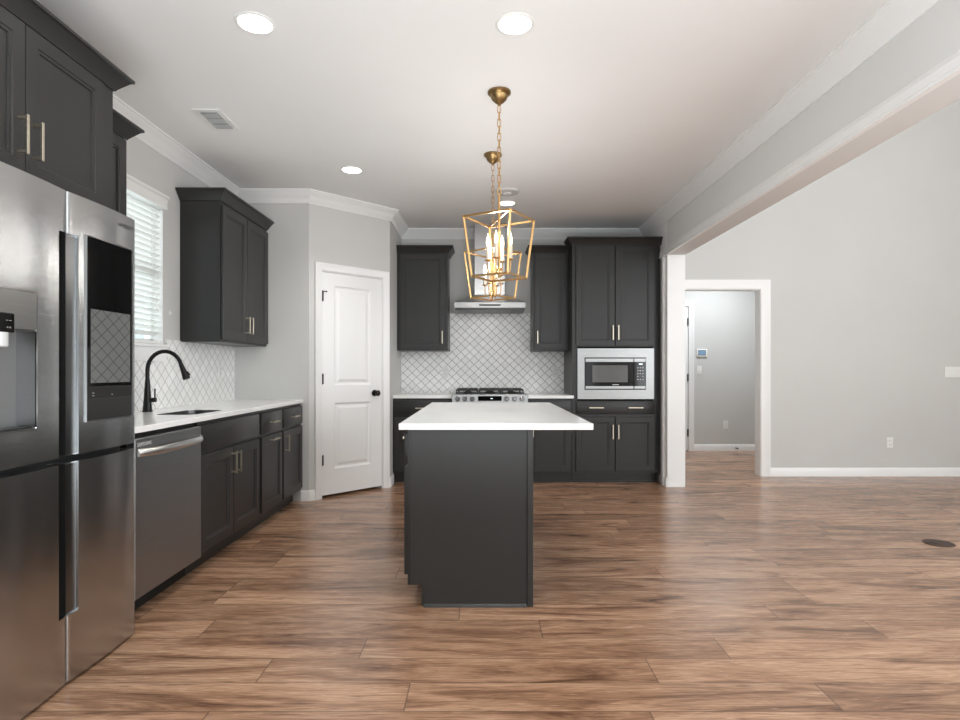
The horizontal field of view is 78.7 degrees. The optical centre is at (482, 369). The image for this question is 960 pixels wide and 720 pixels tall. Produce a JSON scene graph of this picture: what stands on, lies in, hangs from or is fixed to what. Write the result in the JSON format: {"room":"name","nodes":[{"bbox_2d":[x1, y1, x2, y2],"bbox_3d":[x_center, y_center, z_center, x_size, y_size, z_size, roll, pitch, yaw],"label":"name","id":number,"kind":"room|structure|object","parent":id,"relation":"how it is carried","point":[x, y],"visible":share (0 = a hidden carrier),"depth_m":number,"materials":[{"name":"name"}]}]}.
{"room":"kitchen","nodes":[
{"label":"kitchen","id":0,"kind":"room"},
{"bbox_2d":[126,137,208,361],"bbox_3d":[-2.280,-0.207,1.315,0.140,2.743,10.830,0,0,0],"label":"wall","id":1,"kind":"structure","parent":0,"point":[144,163],"depth_m":4.11,"materials":[{"name":"paint"}]},
{"bbox_2d":[0,0,134,209],"bbox_3d":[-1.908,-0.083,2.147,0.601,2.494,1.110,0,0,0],"label":"upper cabinet","id":2,"kind":"object","parent":1,"relation":"attached to","point":[56,89],"visible":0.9,"depth_m":2.26,"materials":[{"name":"grey paint"}]},
{"bbox_2d":[113,109,144,215],"bbox_3d":[-2.021,-0.743,2.905,0.375,1.103,0.527,0,0,0],"label":"upper cabinet","id":3,"kind":"object","parent":1,"relation":"attached to","point":[124,129],"visible":0.07,"depth_m":3.03,"materials":[{"name":"grey paint"}]},
{"bbox_2d":[127,193,168,361],"bbox_3d":[-2.255,-0.587,3.700,0.150,1.061,0.740,0,0,0],"label":"window","id":4,"kind":"structure","parent":1,"relation":"in","point":[143,351],"depth_m":4.03,"materials":[{"name":"white plastic"}]},
{"bbox_2d":[127,174,169,343],"bbox_3d":[-2.209,-0.680,3.680,0.122,1.007,0.700,0,0,0],"label":"window blind","id":5,"kind":"object","parent":4,"relation":"attached to","point":[144,215],"visible":0.5,"depth_m":3.87,"materials":[{"name":"white plastic"}]},
{"bbox_2d":[135,339,234,410],"bbox_3d":[-2.205,0.026,3.916,0.010,0.474,2.542,0,0,0],"label":"backsplash","id":6,"kind":"structure","parent":1,"relation":"attached to","point":[201,361],"depth_m":4.38,"materials":[{"name":"white tile"}]},
{"bbox_2d":[175,187,273,346],"bbox_3d":[-2.028,-0.755,4.688,0.360,1.103,0.992,0,0,0],"label":"upper cabinet","id":7,"kind":"object","parent":1,"relation":"attached to","point":[224,238],"visible":1,"depth_m":4.28,"materials":[{"name":"grey paint"}]},
{"bbox_2d":[235,203,308,500],"bbox_3d":[-1.861,-0.207,5.248,0.697,2.743,0.120,0,0,0],"label":"wall","id":8,"kind":"structure","parent":0,"point":[280,369],"depth_m":5.19,"materials":[{"name":"paint"}]},
{"bbox_2d":[301,490,314,500],"bbox_3d":[-1.552,1.117,5.189,0.123,0.094,0.038,0,0,-19],"label":"baseboard","id":9,"kind":"structure","parent":8,"relation":"attached to","point":[306,495],"depth_m":5.18,"materials":[{"name":"white paint"}]},
{"bbox_2d":[309,203,389,489],"bbox_3d":[-1.273,-0.207,5.536,0.874,2.743,0.110,0,0,-45],"label":"wall","id":10,"kind":"structure","parent":0,"point":[339,237],"depth_m":5.38,"materials":[{"name":"paint"}]},
{"bbox_2d":[315,262,389,499],"bbox_3d":[-1.235,0.100,5.524,0.802,2.128,0.181,0,0,-45],"label":"door","id":11,"kind":"structure","parent":10,"relation":"in","point":[352,304],"depth_m":5.50,"materials":[{"name":"white paint"}]},
{"bbox_2d":[113,0,940,238],"bbox_3d":[-0.191,-1.527,1.255,4.039,0.104,10.710,0,0,0],"label":"trim","id":12,"kind":"structure","parent":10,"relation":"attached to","point":[894,16],"depth_m":4.14,"materials":[{"name":"white paint"}]},
{"bbox_2d":[390,222,400,476],"bbox_3d":[-0.975,-0.207,6.208,0.100,2.743,0.804,0,0,0],"label":"wall","id":13,"kind":"structure","parent":0,"point":[395,356],"depth_m":6.05,"materials":[{"name":"paint"}]},
{"bbox_2d":[390,474,393,486],"bbox_3d":[-0.924,1.117,5.887,0.025,0.094,0.205,0,0,0],"label":"baseboard","id":14,"kind":"structure","parent":13,"relation":"attached to","point":[392,476],"depth_m":5.88,"materials":[{"name":"white paint"}]},
{"bbox_2d":[37,0,888,227],"bbox_3d":[-0.276,-1.629,1.305,4.249,0.100,10.810,0,0,0],"label":"ceiling","id":15,"kind":"structure","parent":0,"point":[612,108],"depth_m":3.24,"materials":[{"name":"paint"}]},
{"bbox_2d":[192,109,239,130],"bbox_3d":[-1.677,-1.571,3.690,0.164,0.016,0.310,0,0,0],"label":"ceiling vent","id":16,"kind":"object","parent":15,"relation":"in","point":[215,118],"visible":1,"depth_m":3.67,"materials":[{"name":"white plastic"}]},
{"bbox_2d":[234,11,275,34],"bbox_3d":[-1.038,-1.576,2.665,0.180,0.006,0.180,0,0,0],"label":"recessed light","id":17,"kind":"object","parent":15,"relation":"in","point":[249,21],"visible":1,"depth_m":2.65,"materials":[{"name":"white plastic"}]},
{"bbox_2d":[238,14,271,32],"bbox_3d":[-1.038,-1.577,2.665,0.147,0.002,0.147,0,0,0],"label":"diffuser","id":18,"kind":"object","parent":17,"relation":"attached to","point":[251,23],"depth_m":2.66,"materials":[{"name":"white plastic"}]},
{"bbox_2d":[340,166,362,173],"bbox_3d":[-1.036,-1.576,4.620,0.180,0.006,0.180,0,0,0],"label":"recessed light","id":19,"kind":"object","parent":15,"relation":"in","point":[347,169],"visible":1,"depth_m":4.61,"materials":[{"name":"white plastic"}]},
{"bbox_2d":[342,167,360,172],"bbox_3d":[-1.036,-1.577,4.620,0.147,0.002,0.147,0,0,0],"label":"diffuser","id":20,"kind":"object","parent":19,"relation":"attached to","point":[344,169],"depth_m":4.61,"materials":[{"name":"white plastic"}]},
{"bbox_2d":[463,151,521,300],"bbox_3d":[0.072,-1.049,4.290,0.310,1.058,0.310,0,0,41],"label":"pendant lantern","id":21,"kind":"object","parent":15,"relation":"hanging from","point":[491,156],"visible":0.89,"depth_m":4.28,"materials":[{"name":"gold metal"}]},
{"bbox_2d":[462,86,534,281],"bbox_3d":[0.092,-1.049,3.325,0.313,1.058,0.313,0,0,30],"label":"pendant lantern","id":22,"kind":"object","parent":15,"relation":"hanging from","point":[499,95],"visible":1,"depth_m":3.31,"materials":[{"name":"gold metal"}]},
{"bbox_2d":[497,200,515,205],"bbox_3d":[0.225,-1.576,5.540,0.180,0.006,0.180,0,0,0],"label":"recessed light","id":23,"kind":"object","parent":15,"relation":"in","point":[504,202],"visible":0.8,"depth_m":5.54,"materials":[{"name":"white plastic"}]},
{"bbox_2d":[500,201,513,204],"bbox_3d":[0.225,-1.577,5.540,0.147,0.002,0.147,0,0,0],"label":"diffuser","id":24,"kind":"object","parent":23,"relation":"attached to","point":[501,202],"depth_m":5.53,"materials":[{"name":"white plastic"}]},
{"bbox_2d":[495,187,518,195],"bbox_3d":[0.215,-1.563,5.160,0.210,0.030,0.210,0,0,0],"label":"smoke detector","id":25,"kind":"object","parent":15,"relation":"attached to","point":[506,191],"visible":0.9,"depth_m":5.11,"materials":[{"name":"paint"}]},
{"bbox_2d":[495,12,534,35],"bbox_3d":[0.146,-1.576,2.672,0.180,0.006,0.180,0,0,0],"label":"recessed light","id":26,"kind":"object","parent":15,"relation":"in","point":[513,23],"visible":1,"depth_m":2.66,"materials":[{"name":"white plastic"}]},
{"bbox_2d":[499,15,530,32],"bbox_3d":[0.146,-1.577,2.672,0.147,0.002,0.147,0,0,0],"label":"diffuser","id":27,"kind":"object","parent":26,"relation":"attached to","point":[507,23],"depth_m":2.66,"materials":[{"name":"white plastic"}]},
{"bbox_2d":[401,239,564,351],"bbox_3d":[-0.102,-0.207,6.670,4.215,2.743,0.120,0,0,0],"label":"wall","id":28,"kind":"structure","parent":0,"point":[459,288],"depth_m":6.61,"materials":[{"name":"paint"}]},
{"bbox_2d":[396,245,454,350],"bbox_3d":[-0.620,-0.766,6.413,0.603,1.121,0.383,0,0,0],"label":"upper cabinet","id":29,"kind":"object","parent":28,"relation":"attached to","point":[423,271],"visible":1,"depth_m":6.27,"materials":[{"name":"grey paint"}]},
{"bbox_2d":[401,313,563,392],"bbox_3d":[-0.005,-0.186,6.605,1.837,0.900,0.010,0,0,0],"label":"backsplash","id":30,"kind":"structure","parent":28,"relation":"attached to","point":[487,350],"depth_m":6.60,"materials":[{"name":"white tile"}]},
{"bbox_2d":[442,367,447,376],"bbox_3d":[-0.425,0.029,6.596,0.070,0.115,0.009,0,0,0],"label":"wall outlet","id":31,"kind":"object","parent":30,"relation":"attached to","point":[444,369],"visible":1,"depth_m":6.59,"materials":[{"name":"white plastic"}]},
{"bbox_2d":[553,367,558,376],"bbox_3d":[0.822,0.024,6.596,0.070,0.115,0.009,0,0,0],"label":"wall outlet","id":32,"kind":"object","parent":30,"relation":"attached to","point":[555,369],"visible":1,"depth_m":6.59,"materials":[{"name":"white plastic"}]},
{"bbox_2d":[454,224,525,313],"bbox_3d":[0.072,-1.101,6.363,0.752,0.954,0.470,0,0,0],"label":"range hood","id":33,"kind":"object","parent":28,"relation":"attached to","point":[465,305],"visible":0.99,"depth_m":6.33,"materials":[{"name":"metal"}]},
{"bbox_2d":[525,245,567,350],"bbox_3d":[0.695,-0.766,6.413,0.435,1.121,0.383,0,0,0],"label":"upper cabinet","id":34,"kind":"object","parent":28,"relation":"attached to","point":[548,263],"visible":0.96,"depth_m":6.27,"materials":[{"name":"grey paint"}]},
{"bbox_2d":[20,450,959,719],"bbox_3d":[2.025,1.204,2.150,8.950,0.080,12.900,0,0,0],"label":"floor","id":35,"kind":"structure","parent":0,"point":[733,592],"depth_m":2.74,"materials":[{"name":"brown wood"}]},
{"bbox_2d":[0,161,134,719],"bbox_3d":[-1.841,0.251,2.125,0.668,1.826,0.890,0,0,0],"label":"refrigerator","id":36,"kind":"object","parent":35,"relation":"on","point":[67,259],"visible":1,"depth_m":2.14,"materials":[{"name":"grey metal"}]},
{"bbox_2d":[91,309,129,382],"bbox_3d":[-1.516,-0.092,2.388,0.001,0.288,0.252,0,0,0],"label":"screen","id":37,"kind":"object","parent":36,"relation":"attached to","point":[110,328],"depth_m":2.38,"materials":[{"name":"black"}]},
{"bbox_2d":[120,423,202,609],"bbox_3d":[-1.857,0.733,2.983,0.656,0.862,0.629,0,0,0],"label":"dishwasher","id":38,"kind":"object","parent":35,"relation":"on","point":[167,460],"visible":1,"depth_m":2.94,"materials":[{"name":"grey metal"}]},
{"bbox_2d":[184,411,258,575],"bbox_3d":[-1.881,0.729,3.757,0.648,0.870,0.905,0,0,0],"label":"base cabinet","id":39,"kind":"object","parent":35,"relation":"on","point":[229,445],"visible":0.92,"depth_m":3.68,"materials":[{"name":"grey paint"}]},
{"bbox_2d":[135,399,302,433],"bbox_3d":[-1.901,0.279,3.916,0.614,0.030,2.541,0,0,0],"label":"countertop","id":40,"kind":"structure","parent":39,"relation":"on","point":[144,421],"depth_m":3.77,"materials":[{"name":"white stone"}]},
{"bbox_2d":[142,349,189,411],"bbox_3d":[-1.985,0.068,3.670,0.300,0.390,0.060,0,0,0],"label":"kitchen faucet","id":41,"kind":"object","parent":40,"relation":"on","point":[147,400],"visible":1,"depth_m":3.66,"materials":[{"name":"black metal"}]},
{"bbox_2d":[156,410,220,414],"bbox_3d":[-1.817,0.372,3.640,0.309,0.214,0.504,0,0,0],"label":"sink","id":42,"kind":"object","parent":40,"relation":"in","point":[186,412],"visible":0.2,"depth_m":3.83,"materials":[{"name":"metal"}]},
{"bbox_2d":[249,407,281,530],"bbox_3d":[-1.881,0.729,4.441,0.648,0.870,0.459,0,0,0],"label":"base cabinet","id":43,"kind":"object","parent":35,"relation":"on","point":[270,420],"visible":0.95,"depth_m":4.40,"materials":[{"name":"grey paint"}]},
{"bbox_2d":[272,403,301,514],"bbox_3d":[-1.881,0.729,4.927,0.648,0.870,0.512,0,0,0],"label":"base cabinet","id":44,"kind":"object","parent":35,"relation":"on","point":[291,430],"visible":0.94,"depth_m":4.90,"materials":[{"name":"grey paint"}]},
{"bbox_2d":[393,398,451,481],"bbox_3d":[-0.619,0.729,6.269,0.604,0.870,0.653,0,0,0],"label":"base cabinet","id":45,"kind":"object","parent":35,"relation":"on","point":[403,408],"visible":0.38,"depth_m":5.98,"materials":[{"name":"grey paint"}]},
{"bbox_2d":[393,393,452,397],"bbox_3d":[-0.620,0.279,6.293,0.608,0.030,0.630,0,0,0],"label":"countertop","id":46,"kind":"structure","parent":45,"relation":"on","point":[401,395],"depth_m":5.99,"materials":[{"name":"white stone"}]},
{"bbox_2d":[403,430,532,607],"bbox_3d":[-0.091,0.729,3.756,0.675,0.870,1.787,0,0,0],"label":"kitchen island","id":47,"kind":"object","parent":35,"relation":"on","point":[468,494],"visible":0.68,"depth_m":2.87,"materials":[{"name":"grey paint"}]},
{"bbox_2d":[399,402,592,429],"bbox_3d":[0.064,0.278,3.777,0.949,0.030,1.855,0,0,0],"label":"island countertop","id":48,"kind":"structure","parent":47,"relation":"on","point":[436,415],"depth_m":3.29,"materials":[{"name":"white stone"}]},
{"bbox_2d":[452,388,527,401],"bbox_3d":[0.070,0.668,6.216,0.772,0.932,0.757,0,0,0],"label":"gas range","id":49,"kind":"object","parent":35,"relation":"on","point":[467,395],"visible":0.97,"depth_m":5.90,"materials":[{"name":"grey metal"}]},
{"bbox_2d":[452,392,527,394],"bbox_3d":[0.070,0.259,6.251,0.772,0.018,0.688,0,0,0],"label":"cooktop","id":50,"kind":"object","parent":49,"relation":"in","point":[455,393],"depth_m":6.06,"materials":[{"name":"black metal"}]},
{"bbox_2d":[528,398,571,481],"bbox_3d":[0.685,0.729,6.269,0.452,0.870,0.653,0,0,0],"label":"base cabinet","id":51,"kind":"object","parent":35,"relation":"on","point":[552,449],"visible":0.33,"depth_m":5.99,"materials":[{"name":"grey paint"}]},
{"bbox_2d":[526,393,573,397],"bbox_3d":[0.693,0.279,6.293,0.471,0.030,0.630,0,0,0],"label":"countertop","id":52,"kind":"structure","parent":51,"relation":"on","point":[530,395],"depth_m":5.99,"materials":[{"name":"white stone"}]},
{"bbox_2d":[564,236,662,481],"bbox_3d":[1.342,-0.095,6.271,0.970,2.517,0.658,0,0,0],"label":"tall cabinet","id":53,"kind":"object","parent":35,"relation":"on","point":[614,281],"visible":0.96,"depth_m":5.99,"materials":[{"name":"grey paint"}]},
{"bbox_2d":[577,348,653,398],"bbox_3d":[1.357,0.041,6.183,0.782,0.518,0.434,0,0,0],"label":"microwave","id":54,"kind":"object","parent":53,"relation":"in","point":[597,368],"visible":1,"depth_m":5.98,"materials":[{"name":"metal"}]},
{"bbox_2d":[922,539,955,546],"bbox_3d":[3.055,1.159,3.920,0.180,0.008,0.180,0,0,0],"label":"floor outlet","id":55,"kind":"object","parent":35,"relation":"on","point":[934,542],"visible":1,"depth_m":3.90,"materials":[{"name":"brown metal"}]},
{"bbox_2d":[649,222,684,486],"bbox_3d":[1.917,-0.207,6.265,0.176,2.743,0.930,0,0,0],"label":"wall","id":56,"kind":"structure","parent":0,"point":[674,264],"depth_m":5.80,"materials":[{"name":"white paint"}]},
{"bbox_2d":[662,257,664,484],"bbox_3d":[1.818,0.014,5.893,0.022,2.300,0.015,0,0,0],"label":"trim","id":57,"kind":"structure","parent":56,"relation":"attached to","point":[663,258],"depth_m":5.88,"materials":[{"name":"white paint"}]},
{"bbox_2d":[663,476,666,486],"bbox_3d":[1.822,1.117,5.845,0.014,0.094,0.078,0,0,0],"label":"baseboard","id":58,"kind":"structure","parent":56,"relation":"attached to","point":[665,477],"depth_m":5.83,"materials":[{"name":"white paint"}]},
{"bbox_2d":[685,291,754,450],"bbox_3d":[2.950,-0.207,8.440,2.900,2.743,0.100,0,0,0],"label":"wall","id":59,"kind":"structure","parent":0,"point":[724,321],"depth_m":8.39,"materials":[{"name":"paint"}]},
{"bbox_2d":[685,301,693,450],"bbox_3d":[2.522,0.091,8.374,0.997,2.146,0.111,0,0,0],"label":"door","id":60,"kind":"structure","parent":59,"relation":"in","point":[689,305],"depth_m":8.38,"materials":[{"name":"white paint"}]},
{"bbox_2d":[697,366,701,373],"bbox_3d":[3.100,0.004,8.385,0.070,0.115,0.010,0,0,0],"label":"light switch","id":61,"kind":"object","parent":59,"relation":"attached to","point":[699,368],"visible":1,"depth_m":8.38,"materials":[{"name":"white plastic"}]},
{"bbox_2d":[697,349,706,356],"bbox_3d":[3.135,-0.241,8.377,0.150,0.110,0.024,0,0,0],"label":"thermostat","id":62,"kind":"object","parent":59,"relation":"attached to","point":[700,352],"visible":1,"depth_m":8.37,"materials":[{"name":"white plastic"}]},
{"bbox_2d":[694,444,754,450],"bbox_3d":[3.660,1.117,8.383,1.279,0.094,0.014,0,0,0],"label":"baseboard","id":63,"kind":"structure","parent":59,"relation":"attached to","point":[697,447],"depth_m":8.38,"materials":[{"name":"white paint"}]},
{"bbox_2d":[723,421,727,428],"bbox_3d":[3.478,0.789,8.385,0.070,0.115,0.009,0,0,0],"label":"wall outlet","id":64,"kind":"object","parent":59,"relation":"attached to","point":[725,423],"visible":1,"depth_m":8.38,"materials":[{"name":"white plastic"}]},
{"bbox_2d":[685,99,959,467],"bbox_3d":[4.202,-1.061,6.447,4.395,4.450,0.115,0,0,0],"label":"wall","id":65,"kind":"structure","parent":0,"point":[861,262],"depth_m":6.39,"materials":[{"name":"paint"}]},
{"bbox_2d":[685,280,770,476],"bbox_3d":[2.574,0.091,6.438,1.117,2.145,0.140,0,0,0],"label":"door frame","id":66,"kind":"structure","parent":65,"relation":"in","point":[762,288],"depth_m":6.37,"materials":[{"name":"white paint"}]},
{"bbox_2d":[771,468,959,475],"bbox_3d":[4.718,1.117,6.383,3.164,0.094,0.014,0,0,0],"label":"baseboard","id":67,"kind":"structure","parent":65,"relation":"attached to","point":[774,471],"depth_m":6.38,"materials":[{"name":"white paint"}]},
{"bbox_2d":[887,437,892,447],"bbox_3d":[4.442,0.796,6.385,0.070,0.115,0.009,0,0,0],"label":"wall outlet","id":68,"kind":"object","parent":65,"relation":"attached to","point":[889,439],"visible":1,"depth_m":6.38,"materials":[{"name":"white plastic"}]},
{"bbox_2d":[945,367,959,376],"bbox_3d":[5.130,0.025,6.385,0.177,0.115,0.010,0,0,0],"label":"light switch","id":69,"kind":"object","parent":65,"relation":"attached to","point":[949,371],"visible":1,"depth_m":6.38,"materials":[{"name":"white plastic"}]},
{"bbox_3d":[1.945,-2.433,1.145,0.120,1.707,10.490,0,0,0],"label":"wall","id":70,"kind":"structure","parent":0,"visible":0},
{"bbox_2d":[659,50,959,258],"bbox_3d":[1.815,-1.180,0.945,0.028,0.088,10.090,0,0,0],"label":"trim","id":71,"kind":"structure","parent":70,"relation":"attached to","point":[949,68],"depth_m":2.94,"materials":[{"name":"white paint"}]},
{"bbox_2d":[667,0,959,254],"bbox_3d":[1.917,-1.359,0.850,0.176,0.440,9.900,0,0,0],"label":"beam","id":72,"kind":"structure","parent":70,"relation":"attached to","point":[934,36],"depth_m":3.00,"materials":[{"name":"paint"}]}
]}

